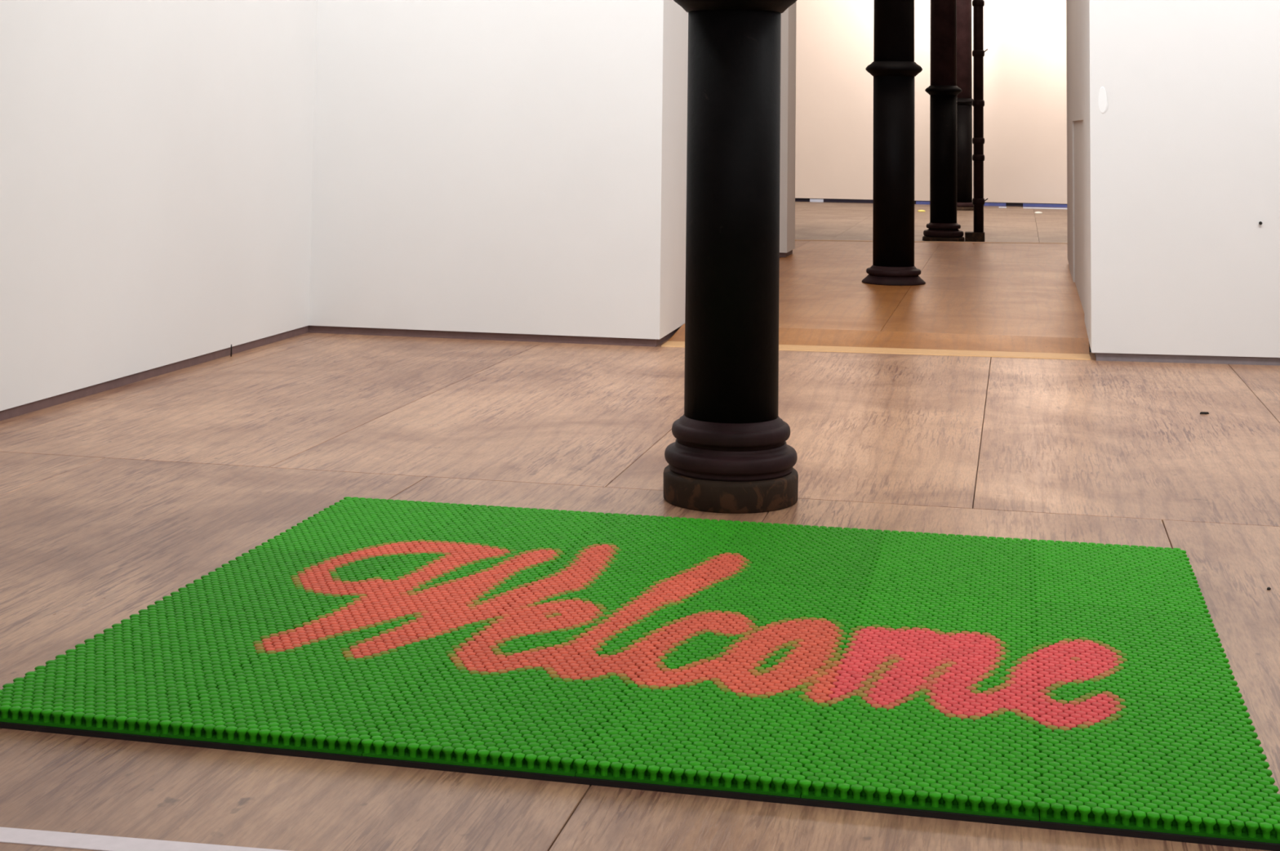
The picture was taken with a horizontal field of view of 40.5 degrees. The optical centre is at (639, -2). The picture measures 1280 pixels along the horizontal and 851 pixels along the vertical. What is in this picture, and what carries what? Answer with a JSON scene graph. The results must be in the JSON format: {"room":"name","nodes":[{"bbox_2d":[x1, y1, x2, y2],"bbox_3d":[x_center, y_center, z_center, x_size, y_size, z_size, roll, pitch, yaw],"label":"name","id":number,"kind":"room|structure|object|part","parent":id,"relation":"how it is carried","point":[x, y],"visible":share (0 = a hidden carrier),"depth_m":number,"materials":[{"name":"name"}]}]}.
{"room":"museum","nodes":[
{"label":"museum","id":0,"kind":"room"},
{"bbox_2d":[0,0,316,410],"bbox_3d":[-2.932,-0.686,3.836,0.240,3.962,11.130,0,-4,12],"label":"wall","id":1,"kind":"structure","parent":0,"point":[156,156],"depth_m":7.28,"materials":[{"name":"white paint"}]},
{"bbox_2d":[0,325,308,421],"bbox_3d":[-2.944,1.302,3.677,0.192,0.048,11.100,0,-4,12],"label":"baseboard","id":2,"kind":"structure","parent":1,"relation":"attached to","point":[11,412],"depth_m":7.22,"materials":[{"name":"paint"}]},
{"bbox_2d":[308,0,688,339],"bbox_3d":[-0.688,-0.272,9.293,1.855,3.962,0.920,0,-4,12],"label":"wall","id":3,"kind":"structure","parent":0,"point":[514,166],"depth_m":8.76,"materials":[{"name":"white paint"}]},
{"bbox_2d":[308,324,682,346],"bbox_3d":[-0.734,1.717,9.149,1.855,0.048,0.876,0,-4,12],"label":"baseboard","id":4,"kind":"structure","parent":3,"relation":"attached to","point":[313,329],"depth_m":8.71,"materials":[{"name":"paint"}]},
{"bbox_2d":[0,332,1279,850],"bbox_3d":[1.134,1.348,2.834,8.600,0.060,11.600,0,-4,12],"label":"floor","id":5,"kind":"structure","parent":0,"point":[113,501],"depth_m":5.22,"materials":[{"name":"brown wood"}]},
{"bbox_2d":[0,826,292,850],"bbox_3d":[-0.433,1.279,2.571,2.936,0.001,0.050,0,-4,9],"label":"tape","id":6,"kind":"object","parent":5,"relation":"on","point":[7,834],"visible":1,"depth_m":2.63,"materials":[{"name":"white plastic"}]},
{"bbox_2d":[0,496,1279,850],"bbox_3d":[0.085,1.355,3.785,2.278,0.033,1.830,0,-4,12],"label":"mat","id":7,"kind":"object","parent":5,"relation":"on","point":[1075,686],"visible":1,"depth_m":3.40,"materials":[{"name":"green rubber"}]},
{"bbox_2d":[663,0,798,513],"bbox_3d":[0.290,-0.518,5.239,0.396,3.980,0.396,0,-4,12],"label":"column","id":8,"kind":"structure","parent":5,"relation":"on","point":[730,453],"depth_m":5.04,"materials":[{"name":"black metal"}]},
{"bbox_3d":[0.268,1.264,5.113,0.349,0.078,0.349,0,-4,12],"label":"moulding","id":9,"kind":"part","parent":8,"relation":"part of","materials":[{"name":"brown metal"}]},
{"bbox_3d":[0.267,1.342,5.107,0.390,0.083,0.390,0,-4,12],"label":"moulding","id":10,"kind":"part","parent":8,"relation":"part of","materials":[{"name":"brown metal"}]},
{"bbox_2d":[661,341,1090,359],"bbox_3d":[1.138,1.712,8.461,2.066,0.008,0.160,0,-4,8],"label":"trim","id":11,"kind":"structure","parent":5,"relation":"attached to","point":[668,344],"depth_m":8.41,"materials":[{"name":"brown wood"}]},
{"bbox_2d":[1200,411,1208,413],"bbox_3d":[2.184,1.602,6.720,0.040,0.007,0.019,1,-4,1],"label":"flake","id":12,"kind":"object","parent":5,"relation":"on","point":[1201,412],"visible":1,"depth_m":6.71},
{"bbox_2d":[779,1,796,253],"bbox_3d":[-0.614,-0.146,14.543,3.800,4.370,0.500,0,-4,12],"label":"wall","id":13,"kind":"structure","parent":0,"point":[788,39],"depth_m":13.86,"materials":[{"name":"white paint"}]},
{"bbox_2d":[779,249,792,257],"bbox_3d":[-0.649,2.049,14.384,3.785,0.043,0.450,0,-4,12],"label":"baseboard","id":14,"kind":"structure","parent":13,"relation":"attached to","point":[781,255],"depth_m":13.78,"materials":[{"name":"paint"}]},
{"bbox_2d":[667,240,1089,354],"bbox_3d":[1.188,2.044,12.685,8.100,0.142,8.284,0,-4,12],"label":"floor","id":15,"kind":"structure","parent":0,"point":[978,288],"depth_m":10.49,"materials":[{"name":"brown wood"}]},
{"bbox_2d":[862,0,925,285],"bbox_3d":[1.731,-0.291,11.824,0.426,4.408,0.426,0,-4,12],"label":"column","id":16,"kind":"structure","parent":15,"relation":"on","point":[893,69],"depth_m":11.62,"materials":[{"name":"black metal"}]},
{"bbox_3d":[1.705,1.825,11.675,0.366,0.069,0.366,0,-4,12],"label":"moulding","id":17,"kind":"part","parent":16,"relation":"part of","materials":[{"name":"brown metal"}]},
{"bbox_3d":[1.704,1.882,11.671,0.426,0.051,0.426,0,-4,12],"label":"moulding","id":18,"kind":"part","parent":16,"relation":"part of","materials":[{"name":"brown metal"}]},
{"bbox_2d":[795,240,1067,244],"bbox_3d":[1.870,2.222,15.807,8.325,0.045,0.068,1,-4,-1],"label":"trim","id":19,"kind":"structure","parent":15,"relation":"attached to","point":[795,240],"depth_m":15.80,"materials":[{"name":"brown wood"}]},
{"bbox_2d":[795,0,1066,204],"bbox_3d":[4.780,0.835,26.582,14.000,4.495,0.240,0,-4,12],"label":"wall","id":20,"kind":"structure","parent":0,"point":[1025,66],"depth_m":26.44,"materials":[{"name":"paint"}]},
{"bbox_2d":[795,198,1066,208],"bbox_3d":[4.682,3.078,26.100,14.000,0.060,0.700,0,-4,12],"label":"baseboard","id":21,"kind":"structure","parent":20,"relation":"attached to","point":[1042,206],"depth_m":26.20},
{"bbox_2d":[795,201,1067,242],"bbox_3d":[3.382,2.701,20.151,14.000,0.060,13.100,0,-4,12],"label":"floor","id":22,"kind":"structure","parent":0,"point":[814,220],"depth_m":21.46,"materials":[{"name":"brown wood"}]},
{"bbox_2d":[922,0,964,241],"bbox_3d":[3.192,0.255,18.269,0.436,4.550,0.436,0,-4,12],"label":"column","id":23,"kind":"structure","parent":22,"relation":"on","point":[943,91],"depth_m":18.08,"materials":[{"name":"black metal"}]},
{"bbox_3d":[3.166,2.367,18.119,0.356,0.067,0.356,0,-4,12],"label":"moulding","id":24,"kind":"part","parent":23,"relation":"part of","materials":[{"name":"brown metal"}]},
{"bbox_3d":[3.165,2.439,18.114,0.416,0.081,0.416,0,-4,12],"label":"moulding","id":25,"kind":"part","parent":23,"relation":"part of","materials":[{"name":"brown metal"}]},
{"bbox_2d":[956,0,973,210],"bbox_3d":[4.639,0.749,24.997,0.404,4.550,0.404,0,-4,12],"label":"column","id":26,"kind":"structure","parent":22,"relation":"on","point":[964,56],"depth_m":24.82,"materials":[{"name":"black metal"}]},
{"bbox_3d":[4.612,2.940,24.843,0.360,0.066,0.360,0,-4,12],"label":"moulding","id":27,"kind":"part","parent":26,"relation":"part of","materials":[{"name":"brown metal"}]},
{"bbox_2d":[964,0,987,241],"bbox_3d":[3.534,0.258,18.245,0.236,4.550,0.180,0,-4,12],"label":"standpipe","id":28,"kind":"object","parent":22,"relation":"on","point":[978,52],"visible":1,"depth_m":18.13,"materials":[{"name":"black metal"}]},
{"bbox_2d":[1066,0,1084,311],"bbox_3d":[3.177,-0.286,11.642,0.555,4.408,4.200,0,-4,12],"label":"wall","id":29,"kind":"structure","parent":0,"point":[1074,31],"depth_m":11.44,"materials":[{"name":"white paint"}]},
{"bbox_2d":[1082,0,1279,357],"bbox_3d":[4.484,-0.263,8.520,4.470,3.962,1.325,0,-4,12],"label":"wall","id":30,"kind":"structure","parent":0,"point":[1181,98],"depth_m":8.22,"materials":[{"name":"white paint"}]},
{"bbox_2d":[1094,352,1279,365],"bbox_3d":[4.466,1.726,8.359,4.448,0.048,1.260,0,-4,12],"label":"baseboard","id":31,"kind":"structure","parent":30,"relation":"attached to","point":[1099,356],"depth_m":8.17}
]}

